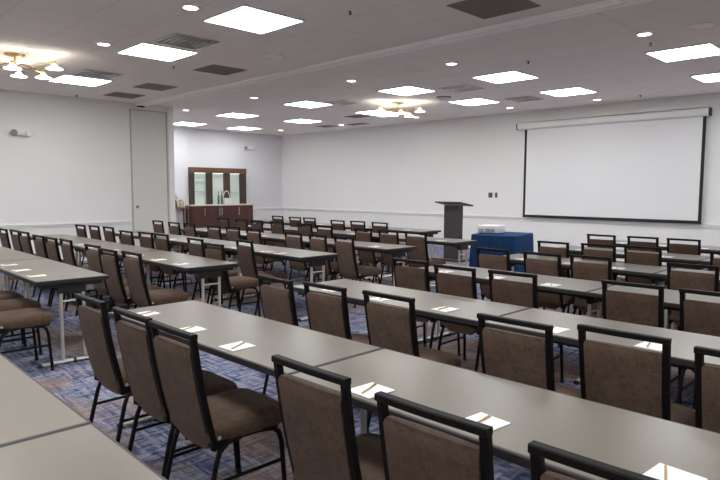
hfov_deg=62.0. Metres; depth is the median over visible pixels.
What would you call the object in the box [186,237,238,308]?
banquet chair
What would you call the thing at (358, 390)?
notepad
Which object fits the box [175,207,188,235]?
console table
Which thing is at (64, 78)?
recessed light
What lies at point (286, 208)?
trim
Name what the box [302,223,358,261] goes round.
folding table
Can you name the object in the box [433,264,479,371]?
banquet chair
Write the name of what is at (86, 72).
ceiling vent
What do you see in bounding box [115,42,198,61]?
recessed light
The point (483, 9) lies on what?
ceiling vent
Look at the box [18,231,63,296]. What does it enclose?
banquet chair
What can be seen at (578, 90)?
recessed light
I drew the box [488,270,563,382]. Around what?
banquet chair
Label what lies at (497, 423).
notepad
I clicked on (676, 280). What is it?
banquet chair
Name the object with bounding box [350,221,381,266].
banquet chair
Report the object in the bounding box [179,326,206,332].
notepad
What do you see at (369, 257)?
banquet chair
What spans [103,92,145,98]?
ceiling vent
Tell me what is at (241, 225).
banquet chair
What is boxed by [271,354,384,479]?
banquet chair
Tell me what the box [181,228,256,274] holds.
folding table
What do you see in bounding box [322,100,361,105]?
ceiling vent
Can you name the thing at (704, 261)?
folding table
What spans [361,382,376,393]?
pen
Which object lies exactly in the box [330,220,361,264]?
banquet chair
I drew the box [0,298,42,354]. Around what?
banquet chair
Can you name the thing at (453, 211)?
lectern
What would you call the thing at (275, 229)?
banquet chair
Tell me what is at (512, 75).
recessed light
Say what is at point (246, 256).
banquet chair
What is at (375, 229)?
banquet chair
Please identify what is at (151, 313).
notepad
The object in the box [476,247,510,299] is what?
banquet chair
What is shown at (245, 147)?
emergency light
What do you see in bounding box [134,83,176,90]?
ceiling vent
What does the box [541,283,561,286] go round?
notepad
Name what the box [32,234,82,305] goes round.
banquet chair
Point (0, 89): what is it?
trim
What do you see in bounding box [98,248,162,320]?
banquet chair
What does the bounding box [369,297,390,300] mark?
notepad
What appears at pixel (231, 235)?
banquet chair
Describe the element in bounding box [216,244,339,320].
folding table
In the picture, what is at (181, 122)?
recessed light
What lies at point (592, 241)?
banquet chair
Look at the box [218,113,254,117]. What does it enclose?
diffuser
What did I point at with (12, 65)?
chandelier
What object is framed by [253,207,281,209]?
trim
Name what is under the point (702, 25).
ceiling speaker
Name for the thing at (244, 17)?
recessed light
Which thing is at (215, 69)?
ceiling vent
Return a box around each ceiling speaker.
[265,55,285,59]
[685,22,718,30]
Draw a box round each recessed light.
[47,74,113,86]
[94,42,112,46]
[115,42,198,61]
[174,121,205,125]
[179,4,201,10]
[201,4,305,34]
[215,112,259,117]
[226,126,262,129]
[282,100,333,107]
[283,118,323,123]
[354,109,396,115]
[376,85,436,95]
[444,62,458,65]
[447,97,500,105]
[471,70,539,83]
[538,86,597,96]
[634,32,654,36]
[644,42,719,62]
[689,72,719,82]
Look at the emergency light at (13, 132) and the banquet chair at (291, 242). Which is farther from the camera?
the emergency light at (13, 132)
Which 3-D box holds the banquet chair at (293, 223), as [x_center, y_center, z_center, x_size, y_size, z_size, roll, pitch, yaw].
[-1.268,-0.062,13.484,0.548,0.927,0.446,-5,7,-45]
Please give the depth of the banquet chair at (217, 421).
2.79 m
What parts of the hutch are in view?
panel, panel, panel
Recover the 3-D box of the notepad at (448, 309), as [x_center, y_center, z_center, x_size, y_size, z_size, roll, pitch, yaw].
[0.565,0.457,3.964,0.140,0.004,0.128,-4,6,-41]
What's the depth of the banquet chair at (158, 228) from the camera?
11.60 m
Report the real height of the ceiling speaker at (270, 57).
0.014 m
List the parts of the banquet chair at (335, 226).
backrest, frame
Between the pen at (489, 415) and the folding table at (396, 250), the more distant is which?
the folding table at (396, 250)
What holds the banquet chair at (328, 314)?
on the floor
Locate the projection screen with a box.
[516,104,711,223]
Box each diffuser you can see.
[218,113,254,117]
[227,127,258,129]
[286,119,321,122]
[358,110,391,114]
[381,87,432,95]
[451,99,497,105]
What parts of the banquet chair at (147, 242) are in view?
backrest, frame, leg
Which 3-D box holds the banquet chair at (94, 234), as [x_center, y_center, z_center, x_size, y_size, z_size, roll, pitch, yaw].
[-4.252,0.209,10.186,0.548,0.927,0.446,-5,7,-45]
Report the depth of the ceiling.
8.43 m
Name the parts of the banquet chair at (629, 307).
backrest, frame, leg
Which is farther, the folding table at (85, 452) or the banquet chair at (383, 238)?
the banquet chair at (383, 238)
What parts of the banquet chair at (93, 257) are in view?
frame, backrest, seat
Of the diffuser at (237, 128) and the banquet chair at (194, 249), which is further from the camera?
the diffuser at (237, 128)
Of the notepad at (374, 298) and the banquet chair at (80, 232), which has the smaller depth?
the notepad at (374, 298)
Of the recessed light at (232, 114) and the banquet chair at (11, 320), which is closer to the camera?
the banquet chair at (11, 320)
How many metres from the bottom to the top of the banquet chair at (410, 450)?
0.927 m
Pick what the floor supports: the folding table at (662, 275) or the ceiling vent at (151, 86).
the folding table at (662, 275)
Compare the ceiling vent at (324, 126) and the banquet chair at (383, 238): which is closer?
the banquet chair at (383, 238)
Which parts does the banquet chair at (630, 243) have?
backrest, frame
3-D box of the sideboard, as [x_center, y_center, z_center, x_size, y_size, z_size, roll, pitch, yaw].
[-4.491,-0.634,19.366,2.340,1.040,0.368,-5,7,-45]
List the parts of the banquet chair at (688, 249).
backrest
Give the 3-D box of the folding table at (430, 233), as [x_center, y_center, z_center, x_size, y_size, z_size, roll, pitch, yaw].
[0.703,0.151,12.041,1.826,0.759,0.616,5,7,44]
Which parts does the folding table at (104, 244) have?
leg frame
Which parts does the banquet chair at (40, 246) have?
backrest, frame, leg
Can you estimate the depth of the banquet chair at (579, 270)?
5.74 m
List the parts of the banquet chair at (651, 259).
backrest, frame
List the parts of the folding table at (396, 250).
leg frame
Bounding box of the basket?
[223,191,231,203]
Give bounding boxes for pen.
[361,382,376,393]
[477,414,490,421]
[664,464,666,479]
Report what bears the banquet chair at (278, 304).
on the floor
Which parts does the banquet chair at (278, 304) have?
leg, backrest, frame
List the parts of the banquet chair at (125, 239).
backrest, frame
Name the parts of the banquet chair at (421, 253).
backrest, frame, seat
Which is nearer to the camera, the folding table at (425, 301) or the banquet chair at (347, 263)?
the folding table at (425, 301)
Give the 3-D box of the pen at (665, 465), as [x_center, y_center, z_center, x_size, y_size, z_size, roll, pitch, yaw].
[0.845,0.648,1.655,0.008,0.010,0.130,3,5,27]
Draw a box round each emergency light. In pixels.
[11,129,31,135]
[244,146,255,149]
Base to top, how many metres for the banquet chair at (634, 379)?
0.927 m
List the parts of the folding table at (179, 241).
leg frame, leg frame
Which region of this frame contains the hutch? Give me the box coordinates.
[188,167,246,204]
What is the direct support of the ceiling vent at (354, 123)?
in the ceiling
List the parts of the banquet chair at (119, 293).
leg, backrest, frame, seat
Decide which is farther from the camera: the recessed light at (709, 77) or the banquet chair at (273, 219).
the banquet chair at (273, 219)
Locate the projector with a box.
[477,224,504,233]
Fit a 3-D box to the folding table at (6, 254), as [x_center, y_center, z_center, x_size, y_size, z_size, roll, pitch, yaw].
[-4.411,0.541,7.255,0.616,0.759,1.826,-4,7,-44]
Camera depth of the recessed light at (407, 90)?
11.32 m
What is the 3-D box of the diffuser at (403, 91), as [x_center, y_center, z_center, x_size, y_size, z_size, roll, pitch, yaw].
[0.887,-2.834,11.389,0.770,0.010,0.770,-5,7,-45]
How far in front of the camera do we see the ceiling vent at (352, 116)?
15.48 m
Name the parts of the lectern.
plate, panel, panel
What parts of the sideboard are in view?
door, door, door, door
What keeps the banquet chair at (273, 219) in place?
on the floor
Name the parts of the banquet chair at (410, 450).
backrest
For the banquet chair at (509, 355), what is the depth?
2.92 m
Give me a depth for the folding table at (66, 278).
5.41 m
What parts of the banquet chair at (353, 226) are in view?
backrest, frame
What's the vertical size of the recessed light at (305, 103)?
0.018 m
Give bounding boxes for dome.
[436,96,450,100]
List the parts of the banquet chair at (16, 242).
backrest, frame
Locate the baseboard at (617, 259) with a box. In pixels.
[405,242,706,268]
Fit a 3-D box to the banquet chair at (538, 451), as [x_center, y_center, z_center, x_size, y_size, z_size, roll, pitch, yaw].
[0.744,0.962,1.585,0.446,0.927,0.548,5,7,43]
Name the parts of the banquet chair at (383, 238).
backrest, frame, seat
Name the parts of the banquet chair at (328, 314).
backrest, frame, seat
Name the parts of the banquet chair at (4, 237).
backrest, frame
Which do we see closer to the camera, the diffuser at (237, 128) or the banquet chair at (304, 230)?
the banquet chair at (304, 230)
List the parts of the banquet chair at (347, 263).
backrest, frame, seat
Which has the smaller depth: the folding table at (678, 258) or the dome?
the folding table at (678, 258)
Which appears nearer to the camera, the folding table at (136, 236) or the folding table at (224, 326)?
the folding table at (224, 326)
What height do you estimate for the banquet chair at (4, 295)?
0.927 m
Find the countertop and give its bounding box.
[185,204,253,205]
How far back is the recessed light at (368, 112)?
14.60 m
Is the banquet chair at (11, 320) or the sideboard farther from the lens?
the sideboard
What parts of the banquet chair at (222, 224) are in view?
frame, backrest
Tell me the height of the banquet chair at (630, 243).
0.927 m
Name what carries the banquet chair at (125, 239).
on the floor
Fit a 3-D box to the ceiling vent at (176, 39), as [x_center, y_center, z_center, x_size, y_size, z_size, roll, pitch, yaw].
[-2.215,-2.529,7.644,0.600,0.012,0.600,-5,7,-45]
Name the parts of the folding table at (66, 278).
leg frame, leg frame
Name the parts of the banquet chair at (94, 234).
backrest, frame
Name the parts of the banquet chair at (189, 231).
backrest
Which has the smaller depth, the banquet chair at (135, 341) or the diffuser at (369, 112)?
the banquet chair at (135, 341)
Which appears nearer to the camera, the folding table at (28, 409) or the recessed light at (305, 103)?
the folding table at (28, 409)
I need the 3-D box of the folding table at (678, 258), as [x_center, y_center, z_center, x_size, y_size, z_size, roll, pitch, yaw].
[3.409,0.534,7.672,0.616,0.759,1.826,-4,7,-43]
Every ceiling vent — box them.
[72,69,122,78]
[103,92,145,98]
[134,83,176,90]
[153,33,218,49]
[193,64,245,75]
[316,125,335,127]
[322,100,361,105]
[344,115,370,117]
[346,123,369,125]
[438,84,483,91]
[446,0,540,18]
[505,96,543,101]
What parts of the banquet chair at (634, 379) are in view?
backrest, seat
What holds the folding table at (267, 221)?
on the floor
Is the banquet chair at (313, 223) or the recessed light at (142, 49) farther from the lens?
the banquet chair at (313, 223)
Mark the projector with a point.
(485, 228)
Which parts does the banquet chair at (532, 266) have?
backrest, frame, seat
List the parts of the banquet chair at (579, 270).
seat, backrest, frame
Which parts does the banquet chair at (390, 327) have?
leg, backrest, frame, seat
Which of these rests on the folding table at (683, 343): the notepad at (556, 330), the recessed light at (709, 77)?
the notepad at (556, 330)
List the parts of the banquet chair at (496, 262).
backrest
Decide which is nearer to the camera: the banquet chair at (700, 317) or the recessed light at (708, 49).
the banquet chair at (700, 317)
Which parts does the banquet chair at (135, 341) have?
leg, backrest, frame, leg, seat, leg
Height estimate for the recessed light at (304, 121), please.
0.018 m
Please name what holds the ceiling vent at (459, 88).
in the ceiling
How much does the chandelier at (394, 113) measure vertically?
0.271 m
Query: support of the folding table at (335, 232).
on the floor
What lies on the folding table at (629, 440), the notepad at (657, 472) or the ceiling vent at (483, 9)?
the notepad at (657, 472)
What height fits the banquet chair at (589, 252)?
0.927 m
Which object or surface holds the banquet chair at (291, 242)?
on the floor
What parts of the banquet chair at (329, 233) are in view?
backrest, frame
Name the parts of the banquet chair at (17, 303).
seat, leg, leg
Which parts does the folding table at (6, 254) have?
leg frame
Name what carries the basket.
on the sideboard
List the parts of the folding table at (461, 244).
leg frame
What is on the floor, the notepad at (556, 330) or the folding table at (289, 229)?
the folding table at (289, 229)
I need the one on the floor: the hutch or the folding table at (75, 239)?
the folding table at (75, 239)
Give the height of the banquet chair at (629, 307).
0.927 m
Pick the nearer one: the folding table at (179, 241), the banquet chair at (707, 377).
the banquet chair at (707, 377)
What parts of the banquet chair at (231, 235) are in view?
backrest, frame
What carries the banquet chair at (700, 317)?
on the floor
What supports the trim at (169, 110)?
attached to the wall at (74, 165)
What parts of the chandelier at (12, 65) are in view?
lamp shade, lamp shade, arm, arm, lamp shade, lamp shade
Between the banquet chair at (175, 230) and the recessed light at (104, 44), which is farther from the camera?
the banquet chair at (175, 230)
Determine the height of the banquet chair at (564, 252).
0.927 m
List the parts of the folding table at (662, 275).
leg frame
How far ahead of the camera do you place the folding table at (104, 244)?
8.14 m
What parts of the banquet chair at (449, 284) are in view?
leg, frame, backrest, seat, leg, leg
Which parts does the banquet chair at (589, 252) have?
backrest, frame, seat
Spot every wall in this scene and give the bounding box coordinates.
[0,91,170,257]
[174,127,282,235]
[282,95,719,256]
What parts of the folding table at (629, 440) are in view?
leg frame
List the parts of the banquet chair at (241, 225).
backrest, frame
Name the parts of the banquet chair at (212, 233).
backrest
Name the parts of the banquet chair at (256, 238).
backrest, frame, seat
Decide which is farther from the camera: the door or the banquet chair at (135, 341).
the door
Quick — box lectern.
[432,201,472,262]
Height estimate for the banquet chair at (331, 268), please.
0.927 m
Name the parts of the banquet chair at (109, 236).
backrest, frame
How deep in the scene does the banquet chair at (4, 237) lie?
9.13 m
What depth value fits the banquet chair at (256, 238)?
9.45 m
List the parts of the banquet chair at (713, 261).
frame, backrest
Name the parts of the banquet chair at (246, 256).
leg, frame, backrest, leg, seat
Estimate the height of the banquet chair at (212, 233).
0.927 m
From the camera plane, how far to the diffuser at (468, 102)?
12.84 m
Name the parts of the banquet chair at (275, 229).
backrest, frame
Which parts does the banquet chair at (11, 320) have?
leg, seat, leg, leg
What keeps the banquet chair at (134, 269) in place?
on the floor
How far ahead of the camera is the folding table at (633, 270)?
6.22 m
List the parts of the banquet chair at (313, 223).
backrest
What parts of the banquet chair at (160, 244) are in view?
backrest, frame, leg, leg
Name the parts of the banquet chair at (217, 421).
leg, backrest, frame, seat frame, seat, leg, leg, leg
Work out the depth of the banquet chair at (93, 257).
6.65 m
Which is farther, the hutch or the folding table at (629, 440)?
the hutch
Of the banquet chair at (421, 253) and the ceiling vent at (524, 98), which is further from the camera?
the ceiling vent at (524, 98)
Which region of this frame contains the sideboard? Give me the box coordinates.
[185,204,253,237]
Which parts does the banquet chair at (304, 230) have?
backrest, frame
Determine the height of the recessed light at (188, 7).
0.012 m
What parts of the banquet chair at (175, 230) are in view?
backrest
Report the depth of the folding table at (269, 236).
9.77 m
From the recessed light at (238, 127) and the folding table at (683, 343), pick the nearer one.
the folding table at (683, 343)
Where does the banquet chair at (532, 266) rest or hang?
on the floor
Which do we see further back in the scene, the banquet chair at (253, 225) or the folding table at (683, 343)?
the banquet chair at (253, 225)
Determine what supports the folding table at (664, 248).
on the floor
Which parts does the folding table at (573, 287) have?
leg frame, leg frame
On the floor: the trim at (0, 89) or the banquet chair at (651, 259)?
the banquet chair at (651, 259)
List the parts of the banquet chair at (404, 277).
backrest, frame, leg, leg, leg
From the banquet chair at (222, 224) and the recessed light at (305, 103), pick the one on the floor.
the banquet chair at (222, 224)
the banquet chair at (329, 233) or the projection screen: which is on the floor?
the banquet chair at (329, 233)
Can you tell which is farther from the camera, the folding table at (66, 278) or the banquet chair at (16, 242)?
the banquet chair at (16, 242)
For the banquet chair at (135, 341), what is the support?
on the floor
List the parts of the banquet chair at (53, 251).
backrest, leg, frame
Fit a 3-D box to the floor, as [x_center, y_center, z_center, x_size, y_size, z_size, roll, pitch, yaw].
[-1.533,0.871,8.685,16.680,0.120,20.260,-5,7,-45]
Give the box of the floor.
[0,238,707,479]
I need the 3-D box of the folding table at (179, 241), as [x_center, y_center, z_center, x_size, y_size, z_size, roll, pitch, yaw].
[-2.401,0.391,9.089,0.616,0.759,1.826,-5,7,-45]
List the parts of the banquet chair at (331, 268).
backrest, frame, seat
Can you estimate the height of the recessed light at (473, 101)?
0.018 m
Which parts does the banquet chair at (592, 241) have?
backrest, frame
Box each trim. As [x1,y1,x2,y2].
[0,89,128,104]
[0,220,132,228]
[135,0,653,105]
[167,108,175,251]
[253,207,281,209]
[281,93,719,136]
[282,207,719,227]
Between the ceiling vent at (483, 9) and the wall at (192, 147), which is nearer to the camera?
the ceiling vent at (483, 9)
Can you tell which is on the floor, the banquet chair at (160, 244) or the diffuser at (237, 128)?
the banquet chair at (160, 244)
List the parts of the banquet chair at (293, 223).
backrest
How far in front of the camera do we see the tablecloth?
10.47 m
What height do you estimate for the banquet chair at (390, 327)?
0.927 m
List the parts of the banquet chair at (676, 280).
seat, backrest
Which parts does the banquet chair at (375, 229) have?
backrest, frame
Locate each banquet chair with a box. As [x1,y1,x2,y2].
[0,228,36,289]
[0,291,23,343]
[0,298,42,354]
[0,308,54,370]
[9,229,22,292]
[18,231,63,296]
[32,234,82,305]
[44,236,98,306]
[59,238,114,315]
[74,293,187,442]
[75,224,87,265]
[84,244,134,311]
[88,225,122,266]
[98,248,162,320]
[102,226,124,270]
[112,307,237,476]
[119,230,164,288]
[121,251,187,308]
[138,231,184,291]
[148,320,286,479]
[152,220,172,248]
[153,233,201,297]
[168,222,188,253]
[183,223,196,236]
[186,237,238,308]
[203,242,260,316]
[206,225,230,261]
[217,218,229,240]
[225,226,263,270]
[235,219,248,242]
[235,239,287,315]
[245,228,286,284]
[250,220,282,266]
[257,275,309,395]
[270,221,289,267]
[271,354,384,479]
[272,216,290,234]
[284,231,327,296]
[289,217,301,235]
[297,223,331,274]
[303,217,316,236]
[303,281,368,343]
[308,233,352,282]
[316,225,336,279]
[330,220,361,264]
[333,236,380,307]
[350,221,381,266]
[354,228,392,283]
[362,290,461,432]
[371,222,402,270]
[374,391,493,479]
[378,230,408,281]
[392,258,460,355]
[404,231,445,280]
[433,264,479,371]
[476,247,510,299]
[477,313,580,397]
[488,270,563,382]
[523,251,580,346]
[528,440,658,479]
[537,241,585,313]
[567,254,611,346]
[577,324,694,426]
[581,243,624,314]
[587,234,617,275]
[601,280,681,404]
[624,245,674,324]
[627,236,664,266]
[666,262,719,330]
[667,238,706,270]
[676,288,719,408]
[694,346,719,432]
[710,251,719,291]
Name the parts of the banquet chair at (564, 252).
backrest, frame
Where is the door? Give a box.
[129,109,169,248]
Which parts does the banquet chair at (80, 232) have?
backrest, frame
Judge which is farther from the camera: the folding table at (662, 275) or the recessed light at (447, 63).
the recessed light at (447, 63)
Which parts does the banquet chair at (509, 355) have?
backrest, frame, seat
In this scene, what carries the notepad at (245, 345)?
on the folding table at (224, 326)
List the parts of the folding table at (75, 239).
leg frame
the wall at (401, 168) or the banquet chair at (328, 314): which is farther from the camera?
the wall at (401, 168)
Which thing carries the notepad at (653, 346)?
on the folding table at (683, 343)
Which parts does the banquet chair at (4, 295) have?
seat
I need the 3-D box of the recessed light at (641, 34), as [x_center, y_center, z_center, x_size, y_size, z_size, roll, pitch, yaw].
[3.420,-2.471,7.208,0.230,0.012,0.230,-5,7,-45]
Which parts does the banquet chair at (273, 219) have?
backrest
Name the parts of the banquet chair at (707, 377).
backrest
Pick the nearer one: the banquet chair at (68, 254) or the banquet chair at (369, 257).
the banquet chair at (68, 254)
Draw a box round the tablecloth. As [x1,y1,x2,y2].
[469,232,533,272]
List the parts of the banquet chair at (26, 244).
backrest, frame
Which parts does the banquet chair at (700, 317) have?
leg, frame, backrest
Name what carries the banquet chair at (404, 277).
on the floor
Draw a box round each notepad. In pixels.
[137,311,160,315]
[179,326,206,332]
[218,341,255,350]
[351,382,394,398]
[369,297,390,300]
[432,306,459,311]
[466,412,510,430]
[486,276,506,278]
[537,326,569,333]
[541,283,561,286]
[634,341,661,350]
[643,463,707,479]
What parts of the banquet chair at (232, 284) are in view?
leg, backrest, frame, leg, seat, leg, leg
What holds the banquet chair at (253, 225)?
on the floor
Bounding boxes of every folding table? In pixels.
[0,247,42,297]
[0,258,108,367]
[0,353,91,446]
[0,423,166,479]
[30,234,102,289]
[63,241,156,308]
[108,300,382,427]
[113,250,238,307]
[115,231,187,284]
[160,236,250,299]
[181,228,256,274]
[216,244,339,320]
[240,232,323,281]
[248,219,303,226]
[248,225,314,231]
[290,348,719,479]
[293,279,529,329]
[296,229,386,279]
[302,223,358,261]
[303,238,416,285]
[357,226,440,262]
[368,234,477,279]
[418,264,612,384]
[485,308,719,370]
[504,254,673,285]
[558,246,714,269]
[586,285,719,310]
[616,240,719,254]
[653,268,719,329]
[698,257,719,270]
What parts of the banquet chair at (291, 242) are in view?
backrest, frame, seat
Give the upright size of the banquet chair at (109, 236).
0.927 m
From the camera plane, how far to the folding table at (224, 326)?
3.22 m
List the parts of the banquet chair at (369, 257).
backrest, frame, seat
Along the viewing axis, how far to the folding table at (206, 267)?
6.35 m
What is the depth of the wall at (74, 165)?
12.36 m
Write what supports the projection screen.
attached to the wall at (401, 168)
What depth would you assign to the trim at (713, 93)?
14.35 m
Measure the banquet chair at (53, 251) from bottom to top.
0.927 m
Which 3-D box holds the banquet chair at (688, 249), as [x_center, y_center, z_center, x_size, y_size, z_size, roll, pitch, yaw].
[4.350,0.432,7.944,0.548,0.927,0.446,-5,7,-45]
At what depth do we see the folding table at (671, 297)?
4.57 m
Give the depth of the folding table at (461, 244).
9.25 m
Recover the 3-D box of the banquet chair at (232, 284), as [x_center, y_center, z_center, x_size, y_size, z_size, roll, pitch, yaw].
[-1.495,0.487,7.045,0.548,0.927,0.446,-5,7,-45]
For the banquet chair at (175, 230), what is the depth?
11.04 m
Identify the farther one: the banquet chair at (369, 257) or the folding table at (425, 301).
the banquet chair at (369, 257)
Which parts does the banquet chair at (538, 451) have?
backrest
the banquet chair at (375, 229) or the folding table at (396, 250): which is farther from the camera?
the banquet chair at (375, 229)
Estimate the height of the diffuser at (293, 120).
0.010 m
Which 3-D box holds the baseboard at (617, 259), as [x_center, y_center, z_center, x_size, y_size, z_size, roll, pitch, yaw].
[4.330,0.291,14.434,0.018,0.100,20.160,-5,7,-45]
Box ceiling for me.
[0,0,719,135]
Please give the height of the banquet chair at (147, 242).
0.927 m
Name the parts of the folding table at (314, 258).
leg frame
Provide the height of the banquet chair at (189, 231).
0.927 m
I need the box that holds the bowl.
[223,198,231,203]
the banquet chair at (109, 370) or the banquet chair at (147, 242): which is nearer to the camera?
the banquet chair at (109, 370)
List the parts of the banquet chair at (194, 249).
leg, backrest, frame, leg, seat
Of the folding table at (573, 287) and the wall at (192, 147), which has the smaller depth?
the folding table at (573, 287)
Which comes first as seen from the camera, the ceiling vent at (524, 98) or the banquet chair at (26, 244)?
the banquet chair at (26, 244)
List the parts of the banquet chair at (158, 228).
backrest, frame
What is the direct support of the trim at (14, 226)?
attached to the wall at (74, 165)
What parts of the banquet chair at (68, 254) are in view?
leg, backrest, frame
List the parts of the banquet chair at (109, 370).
leg, backrest, frame, seat, leg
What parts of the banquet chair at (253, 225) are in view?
backrest, frame, seat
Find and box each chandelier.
[0,52,62,78]
[375,102,424,116]
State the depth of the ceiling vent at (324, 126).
18.00 m
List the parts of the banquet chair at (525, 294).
backrest, frame, leg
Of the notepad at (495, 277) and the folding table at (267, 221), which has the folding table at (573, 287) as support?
the notepad at (495, 277)
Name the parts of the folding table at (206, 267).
leg frame, leg frame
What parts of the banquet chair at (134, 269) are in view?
backrest, frame, seat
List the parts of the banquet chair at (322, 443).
backrest, seat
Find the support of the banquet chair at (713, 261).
on the floor

